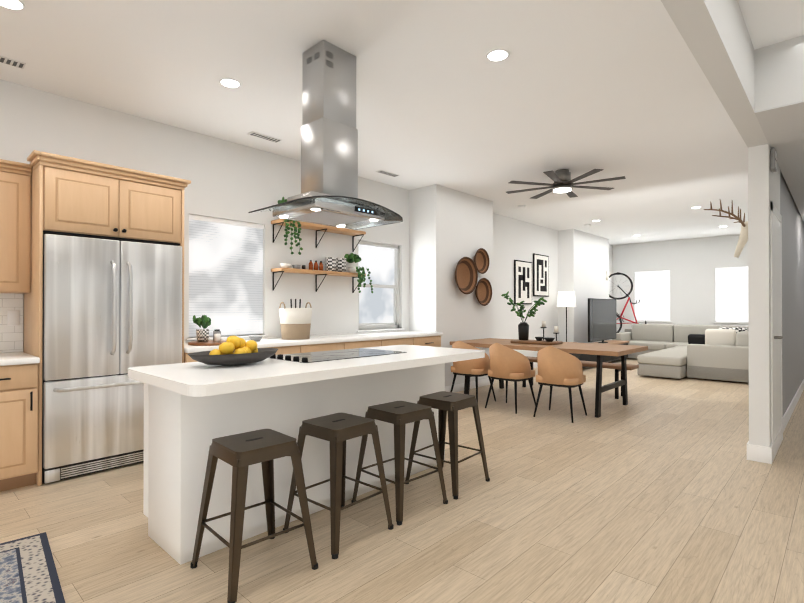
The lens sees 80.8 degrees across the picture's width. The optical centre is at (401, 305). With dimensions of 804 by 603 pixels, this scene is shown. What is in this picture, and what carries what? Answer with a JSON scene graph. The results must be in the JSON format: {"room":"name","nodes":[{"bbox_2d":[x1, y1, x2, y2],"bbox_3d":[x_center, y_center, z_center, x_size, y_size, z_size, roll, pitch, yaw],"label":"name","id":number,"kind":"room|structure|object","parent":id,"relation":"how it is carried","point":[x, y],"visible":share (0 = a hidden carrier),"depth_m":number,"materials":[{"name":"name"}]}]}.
{"room":"kitchen","nodes":[
{"label":"kitchen","id":0,"kind":"room"},
{"bbox_2d":[0,79,612,356],"bbox_3d":[-0.004,-0.220,7.022,0.160,3.000,17.600,0,0,43],"label":"wall","id":1,"kind":"structure","parent":0,"point":[233,181],"depth_m":5.28,"materials":[{"name":"paint"}]},
{"bbox_2d":[0,163,31,294],"bbox_3d":[-3.016,-0.541,3.428,0.334,0.891,0.470,0,0,43],"label":"upper cabinet","id":2,"kind":"object","parent":1,"relation":"attached to","point":[15,182],"depth_m":3.42,"materials":[{"name":"brown wood"}]},
{"bbox_2d":[186,214,267,339],"bbox_3d":[-1.853,-0.284,5.000,0.155,1.250,0.900,0,0,43],"label":"kitchen window","id":3,"kind":"structure","parent":1,"relation":"in","point":[226,276],"depth_m":4.98,"materials":[{"name":"white"}]},
{"bbox_2d":[271,218,365,292],"bbox_3d":[-0.972,-0.562,5.704,0.223,0.786,1.250,0,0,43],"label":"shelf unit","id":4,"kind":"object","parent":1,"relation":"attached to","point":[325,228],"visible":0.94,"depth_m":5.63,"materials":[{"name":"brown wood"}]},
{"bbox_2d":[278,197,372,292],"bbox_3d":[-0.918,-0.693,5.673,0.291,1.065,1.324,0,0,43],"label":"decor","id":5,"kind":"object","parent":4,"relation":"on","point":[335,264],"visible":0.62,"depth_m":5.75,"materials":[{"name":"green plant"}]},
{"bbox_2d":[357,240,403,331],"bbox_3d":[-0.329,-0.266,6.634,0.155,1.230,0.910,0,0,43],"label":"kitchen window","id":6,"kind":"structure","parent":1,"relation":"in","point":[378,308],"depth_m":6.71,"materials":[{"name":"white glass"}]},
{"bbox_2d":[514,260,531,303],"bbox_3d":[2.439,-0.463,9.496,0.034,0.870,0.690,0,0,43],"label":"picture","id":7,"kind":"object","parent":1,"relation":"attached to","point":[522,280],"visible":0.98,"depth_m":9.44,"materials":[{"name":"black"}]},
{"bbox_2d":[533,253,548,296],"bbox_3d":[2.961,-0.641,10.056,0.034,0.890,0.680,0,0,43],"label":"picture","id":8,"kind":"object","parent":1,"relation":"attached to","point":[540,275],"visible":1,"depth_m":10.01,"materials":[{"name":"black"}]},
{"bbox_2d":[609,272,646,332],"bbox_3d":[5.723,-0.017,12.431,1.290,1.716,0.459,0,0,18],"label":"bike","id":9,"kind":"object","parent":1,"relation":"attached to","point":[627,295],"visible":0.6,"depth_m":12.38,"materials":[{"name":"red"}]},
{"bbox_2d":[0,358,803,602],"bbox_3d":[2.926,1.324,5.648,6.390,0.100,19.600,0,0,43],"label":"floor","id":10,"kind":"structure","parent":0,"point":[659,490],"depth_m":2.73,"materials":[{"name":"brown wood"}]},
{"bbox_2d":[0,363,37,491],"bbox_3d":[-2.910,0.831,3.323,0.624,0.865,0.470,0,0,43],"label":"base cabinet","id":11,"kind":"object","parent":10,"relation":"on","point":[18,417],"depth_m":3.21,"materials":[{"name":"brown wood"}]},
{"bbox_2d":[0,351,39,366],"bbox_3d":[-3.714,0.375,2.447,0.646,0.040,2.852,0,0,43],"label":"countertop","id":12,"kind":"structure","parent":11,"relation":"on","point":[10,358],"depth_m":3.24,"materials":[{"name":"white stone"}]},
{"bbox_2d":[0,532,64,602],"bbox_3d":[-2.120,1.246,0.941,2.440,0.014,2.300,0,0,-41],"label":"rug","id":13,"kind":"object","parent":10,"relation":"on","point":[28,572],"visible":0.88,"depth_m":2.20,"materials":[{"name":"beige fabric"}]},
{"bbox_2d":[23,150,190,485],"bbox_3d":[-2.404,0.096,3.864,0.630,2.340,1.080,0,0,43],"label":"tall cabinet","id":14,"kind":"object","parent":10,"relation":"on","point":[72,196],"visible":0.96,"depth_m":3.55,"materials":[{"name":"brown wood"}]},
{"bbox_2d":[42,234,181,483],"bbox_3d":[-2.373,0.372,3.833,0.664,1.763,0.946,0,0,43],"label":"fridge","id":15,"kind":"object","parent":10,"relation":"on","point":[112,311],"visible":0.83,"depth_m":3.56,"materials":[{"name":"grey metal"}]},
{"bbox_2d":[184,350,211,362],"bbox_3d":[-1.863,0.837,4.444,0.624,0.865,0.584,0,0,43],"label":"base cabinet","id":16,"kind":"object","parent":10,"relation":"on","point":[187,358],"depth_m":4.05,"materials":[{"name":"brown wood"}]},
{"bbox_2d":[190,429,317,602],"bbox_3d":[-0.710,0.951,2.273,0.446,0.616,0.446,0,0,-44],"label":"stool","id":17,"kind":"object","parent":10,"relation":"on","point":[240,453],"visible":1,"depth_m":2.24,"materials":[{"name":"black"}]},
{"bbox_2d":[268,346,303,354],"bbox_3d":[-1.465,0.839,4.871,0.624,0.865,0.583,0,0,43],"label":"base cabinet","id":18,"kind":"object","parent":10,"relation":"on","point":[281,349],"depth_m":4.77,"materials":[{"name":"brown wood"}]},
{"bbox_2d":[143,365,444,564],"bbox_3d":[-0.554,0.828,3.232,0.518,0.870,2.084,0,0,43],"label":"kitchen island","id":19,"kind":"object","parent":10,"relation":"on","point":[192,410],"depth_m":2.60,"materials":[{"name":"white"}]},
{"bbox_2d":[128,345,484,396],"bbox_3d":[-0.430,0.368,3.112,0.890,0.050,2.256,0,0,43],"label":"island countertop","id":20,"kind":"structure","parent":19,"relation":"on","point":[189,379],"depth_m":2.52,"materials":[{"name":"white stone"}]},
{"bbox_2d":[188,336,277,364],"bbox_3d":[-0.967,0.257,2.748,0.310,0.168,0.540,0,0,43],"label":"fruit bowl","id":21,"kind":"object","parent":20,"relation":"on","point":[234,350],"visible":1,"depth_m":2.67,"materials":[{"name":"black wood"}]},
{"bbox_2d":[271,346,407,360],"bbox_3d":[-0.452,0.332,3.308,0.510,0.025,0.900,0,0,43],"label":"cooktop","id":22,"kind":"object","parent":20,"relation":"in","point":[333,355],"depth_m":3.28,"materials":[{"name":"silver metal"}]},
{"bbox_2d":[304,342,347,352],"bbox_3d":[-1.067,0.841,5.298,0.624,0.865,0.584,0,0,43],"label":"base cabinet","id":23,"kind":"object","parent":10,"relation":"on","point":[326,342],"depth_m":5.14,"materials":[{"name":"brown wood"}]},
{"bbox_2d":[184,330,439,353],"bbox_3d":[-0.860,0.389,5.505,0.646,0.041,3.501,0,0,43],"label":"countertop","id":24,"kind":"structure","parent":23,"relation":"on","point":[317,339],"depth_m":5.29,"materials":[{"name":"white stone"}]},
{"bbox_2d":[188,299,311,345],"bbox_3d":[-1.499,0.144,4.832,0.399,0.440,1.362,0,0,38],"label":"decor","id":25,"kind":"object","parent":24,"relation":"on","point":[295,323],"depth_m":5.05,"materials":[{"name":"white"}]},
{"bbox_2d":[283,413,393,558],"bbox_3d":[-0.356,0.953,2.653,0.446,0.616,0.446,0,0,41],"label":"stool","id":26,"kind":"object","parent":10,"relation":"on","point":[337,430],"visible":0.98,"depth_m":2.57,"materials":[{"name":"black metal"}]},
{"bbox_2d":[348,338,383,348],"bbox_3d":[-0.669,0.843,5.724,0.624,0.865,0.583,0,0,43],"label":"base cabinet","id":27,"kind":"object","parent":10,"relation":"on","point":[351,345],"depth_m":5.53,"materials":[{"name":"brown wood"}]},
{"bbox_2d":[351,401,447,525],"bbox_3d":[-0.015,0.954,3.019,0.446,0.616,0.446,0,0,-45],"label":"stool","id":28,"kind":"object","parent":10,"relation":"on","point":[399,415],"visible":0.88,"depth_m":2.93,"materials":[{"name":"black metal"}]},
{"bbox_2d":[384,338,415,345],"bbox_3d":[-0.271,0.845,6.151,0.624,0.865,0.584,0,0,43],"label":"base cabinet","id":29,"kind":"object","parent":10,"relation":"on","point":[387,341],"depth_m":5.96,"materials":[{"name":"brown wood"}]},
{"bbox_2d":[416,334,442,346],"bbox_3d":[0.127,0.846,6.578,0.624,0.865,0.583,0,0,43],"label":"base cabinet","id":30,"kind":"object","parent":10,"relation":"on","point":[434,342],"depth_m":6.40,"materials":[{"name":"brown wood"}]},
{"bbox_2d":[405,391,489,499],"bbox_3d":[0.327,0.956,3.384,0.446,0.616,0.446,0,0,40],"label":"stool","id":31,"kind":"object","parent":10,"relation":"on","point":[444,403],"visible":0.94,"depth_m":3.34,"materials":[{"name":"black metal"}]},
{"bbox_2d":[450,340,495,401],"bbox_3d":[0.907,0.863,6.247,0.498,0.832,0.563,0,0,41],"label":"chair","id":32,"kind":"object","parent":10,"relation":"on","point":[477,368],"visible":0.73,"depth_m":6.05,"materials":[{"name":"beige leather"}]},
{"bbox_2d":[485,343,535,413],"bbox_3d":[1.328,0.861,5.854,0.563,0.832,0.498,0,0,-44],"label":"chair","id":33,"kind":"object","parent":10,"relation":"on","point":[507,364],"visible":0.98,"depth_m":5.66,"materials":[{"name":"beige leather"}]},
{"bbox_2d":[450,338,647,417],"bbox_3d":[1.894,0.895,6.369,2.320,0.765,1.116,0,0,43],"label":"dining table","id":34,"kind":"object","parent":10,"relation":"on","point":[600,351],"visible":0.67,"depth_m":5.91,"materials":[{"name":"brown wood"}]},
{"bbox_2d":[501,291,562,344],"bbox_3d":[1.693,0.158,6.528,0.947,0.707,0.584,0,0,43],"label":"centerpiece","id":35,"kind":"object","parent":34,"relation":"on","point":[523,330],"visible":1,"depth_m":6.47,"materials":[{"name":"green plant"}]},
{"bbox_2d":[533,346,586,422],"bbox_3d":[1.800,0.859,5.414,0.498,0.832,0.563,0,0,39],"label":"chair","id":36,"kind":"object","parent":10,"relation":"on","point":[558,367],"visible":1,"depth_m":5.22,"materials":[{"name":"beige leather"}]},
{"bbox_2d":[557,291,575,341],"bbox_3d":[3.583,0.495,10.292,0.400,1.600,0.400,0,0,43],"label":"floor lamp","id":37,"kind":"object","parent":10,"relation":"on","point":[566,299],"visible":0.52,"depth_m":10.14,"materials":[{"name":"white fabric"}]},
{"bbox_2d":[522,356,638,398],"bbox_3d":[2.520,1.053,7.054,1.800,0.455,0.340,0,0,43],"label":"bench","id":38,"kind":"object","parent":10,"relation":"on","point":[616,367],"visible":0.46,"depth_m":6.62,"materials":[{"name":"brown wood"}]},
{"bbox_2d":[569,340,628,367],"bbox_3d":[4.263,1.016,10.352,0.450,0.560,2.940,0,0,43],"label":"media console","id":39,"kind":"object","parent":10,"relation":"on","point":[588,357],"visible":0.25,"depth_m":10.30,"materials":[{"name":"black wood"}]},
{"bbox_2d":[588,298,615,342],"bbox_3d":[4.516,0.341,10.618,0.120,0.988,1.630,0,0,43],"label":"tv","id":40,"kind":"object","parent":39,"relation":"on","point":[602,320],"visible":0.96,"depth_m":10.50,"materials":[{"name":"black plastic"}]},
{"bbox_2d":[612,324,748,382],"bbox_3d":[5.662,0.829,9.909,3.100,0.869,3.940,0,0,43],"label":"sectional sofa","id":41,"kind":"object","parent":10,"relation":"on","point":[715,352],"visible":0.75,"depth_m":8.26,"materials":[{"name":"fabric"}]},
{"bbox_2d":[0,0,803,244],"bbox_3d":[2.244,-1.789,4.931,6.390,0.120,17.600,0,0,43],"label":"ceiling","id":42,"kind":"structure","parent":0,"point":[611,88],"depth_m":3.74,"materials":[{"name":"paint"}]},
{"bbox_2d":[0,0,24,10],"bbox_3d":[-2.239,-1.737,2.717,0.143,0.007,0.106,0,0,43],"label":"recessed light","id":43,"kind":"object","parent":42,"relation":"in","point":[18,5],"depth_m":2.72,"materials":[{"name":"white"}]},
{"bbox_2d":[0,56,25,68],"bbox_3d":[-2.736,-1.721,3.316,0.116,0.030,0.137,0,0,43],"label":"ceiling vent","id":44,"kind":"object","parent":42,"relation":"in","point":[12,62],"depth_m":3.36,"materials":[{"name":"white metal"}]},
{"bbox_2d":[219,78,240,87],"bbox_3d":[-1.337,-1.733,3.671,0.156,0.007,0.156,0,0,43],"label":"recessed light","id":45,"kind":"object","parent":42,"relation":"in","point":[227,82],"depth_m":3.68,"materials":[{"name":"white"}]},
{"bbox_2d":[247,131,280,142],"bbox_3d":[-1.385,-1.715,4.762,0.117,0.030,0.335,0,0,43],"label":"ceiling vent","id":46,"kind":"object","parent":42,"relation":"in","point":[252,133],"depth_m":4.82,"materials":[{"name":"white metal"}]},
{"bbox_2d":[248,40,402,229],"bbox_3d":[-0.500,-1.167,3.263,0.628,1.138,0.929,0,0,43],"label":"range hood","id":47,"kind":"object","parent":42,"relation":"hanging from","point":[328,196],"visible":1,"depth_m":3.16,"materials":[{"name":"silver metal"}]},
{"bbox_2d":[375,170,399,176],"bbox_3d":[-0.184,-1.709,6.052,0.114,0.030,0.342,0,0,43],"label":"ceiling vent","id":48,"kind":"object","parent":42,"relation":"in","point":[379,171],"depth_m":6.14,"materials":[{"name":"white metal"}]},
{"bbox_2d":[486,49,508,61],"bbox_3d":[0.663,-1.735,3.267,0.153,0.007,0.158,0,0,43],"label":"recessed light","id":49,"kind":"object","parent":42,"relation":"in","point":[496,55],"depth_m":3.27,"materials":[{"name":"white"}]},
{"bbox_2d":[506,169,625,198],"bbox_3d":[2.047,-1.593,6.031,1.451,0.253,1.451,0,0,43],"label":"ceiling fan","id":50,"kind":"object","parent":42,"relation":"hanging from","point":[562,180],"visible":1,"depth_m":5.94,"materials":[{"name":"black metal"}]},
{"bbox_2d":[409,184,493,391],"bbox_3d":[0.804,-0.218,7.389,0.522,3.000,1.504,0,0,43],"label":"wall","id":51,"kind":"structure","parent":0,"point":[449,228],"depth_m":6.96,"materials":[{"name":"paint"}]},
{"bbox_2d":[455,257,477,293],"bbox_3d":[0.933,-0.449,7.078,0.110,0.564,0.564,0,0,43],"label":"hanging basket","id":52,"kind":"object","parent":51,"relation":"attached to","point":[466,276],"visible":1,"depth_m":7.15,"materials":[{"name":"brown wicker"}]},
{"bbox_2d":[474,248,488,273],"bbox_3d":[1.226,-0.698,7.408,0.090,0.404,0.404,0,0,43],"label":"hanging basket","id":53,"kind":"object","parent":51,"relation":"attached to","point":[481,259],"visible":0.94,"depth_m":7.46,"materials":[{"name":"brown wicker"}]},
{"bbox_2d":[475,278,491,305],"bbox_3d":[1.267,-0.218,7.449,0.090,0.444,0.444,0,0,43],"label":"hanging basket","id":54,"kind":"object","parent":51,"relation":"attached to","point":[483,291],"visible":1,"depth_m":7.50,"materials":[{"name":"brown wicker"}]},
{"bbox_2d":[558,229,608,342],"bbox_3d":[4.406,-0.200,11.359,0.372,3.000,2.184,0,0,43],"label":"wall","id":55,"kind":"structure","parent":0,"point":[583,262],"depth_m":10.72,"materials":[{"name":"paint"}]},
{"bbox_2d":[613,234,747,332],"bbox_3d":[8.166,-0.200,11.271,6.390,3.000,0.160,0,0,43],"label":"wall","id":56,"kind":"structure","parent":0,"point":[691,265],"depth_m":12.07,"materials":[{"name":"paint"}]},
{"bbox_2d":[634,270,670,321],"bbox_3d":[6.683,-0.244,12.613,0.930,1.360,0.160,0,0,43],"label":"window","id":57,"kind":"structure","parent":56,"relation":"in","point":[652,291],"depth_m":12.59,"materials":[{"name":"white glass"}]},
{"bbox_2d":[713,266,747,323],"bbox_3d":[8.021,-0.250,11.365,0.870,1.360,0.160,0,0,43],"label":"window","id":58,"kind":"structure","parent":56,"relation":"in","point":[731,295],"depth_m":11.40,"materials":[{"name":"white glass"}]},
{"bbox_2d":[661,0,767,147],"bbox_3d":[0.085,-1.533,0.831,0.135,0.430,8.260,0,0,43],"label":"header beam","id":59,"kind":"structure","parent":0,"point":[715,36],"depth_m":2.60,"materials":[{"name":"white paint"}]},
{"bbox_2d":[747,144,803,463],"bbox_3d":[5.376,-0.222,6.478,0.338,3.000,7.254,0,0,43],"label":"wall","id":60,"kind":"structure","parent":0,"point":[766,186],"depth_m":3.88,"materials":[{"name":"paint"}]},
{"bbox_2d":[704,200,747,257],"bbox_3d":[3.022,-0.695,4.339,0.357,0.516,0.442,0,0,43],"label":"antler mount","id":61,"kind":"object","parent":60,"relation":"attached to","point":[743,239],"visible":0.88,"depth_m":4.25,"materials":[{"name":"beige"}]},
{"bbox_2d":[770,148,776,171],"bbox_3d":[3.065,-1.199,3.896,0.035,0.170,0.130,0,0,43],"label":"switch plate","id":62,"kind":"object","parent":60,"relation":"attached to","point":[773,160],"visible":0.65,"depth_m":3.84,"materials":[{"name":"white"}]},
{"bbox_2d":[770,202,782,443],"bbox_3d":[3.340,0.207,4.166,0.063,2.120,0.850,0,0,43],"label":"door frame","id":63,"kind":"structure","parent":60,"relation":"attached to","point":[776,324],"depth_m":4.12,"materials":[{"name":"white"}]},
{"bbox_2d":[754,35,803,220],"bbox_3d":[5.664,-1.512,5.459,1.710,0.430,7.760,0,0,43],"label":"ceiling","id":64,"kind":"structure","parent":0,"point":[779,86],"depth_m":3.18,"materials":[{"name":"white paint"}]}
]}

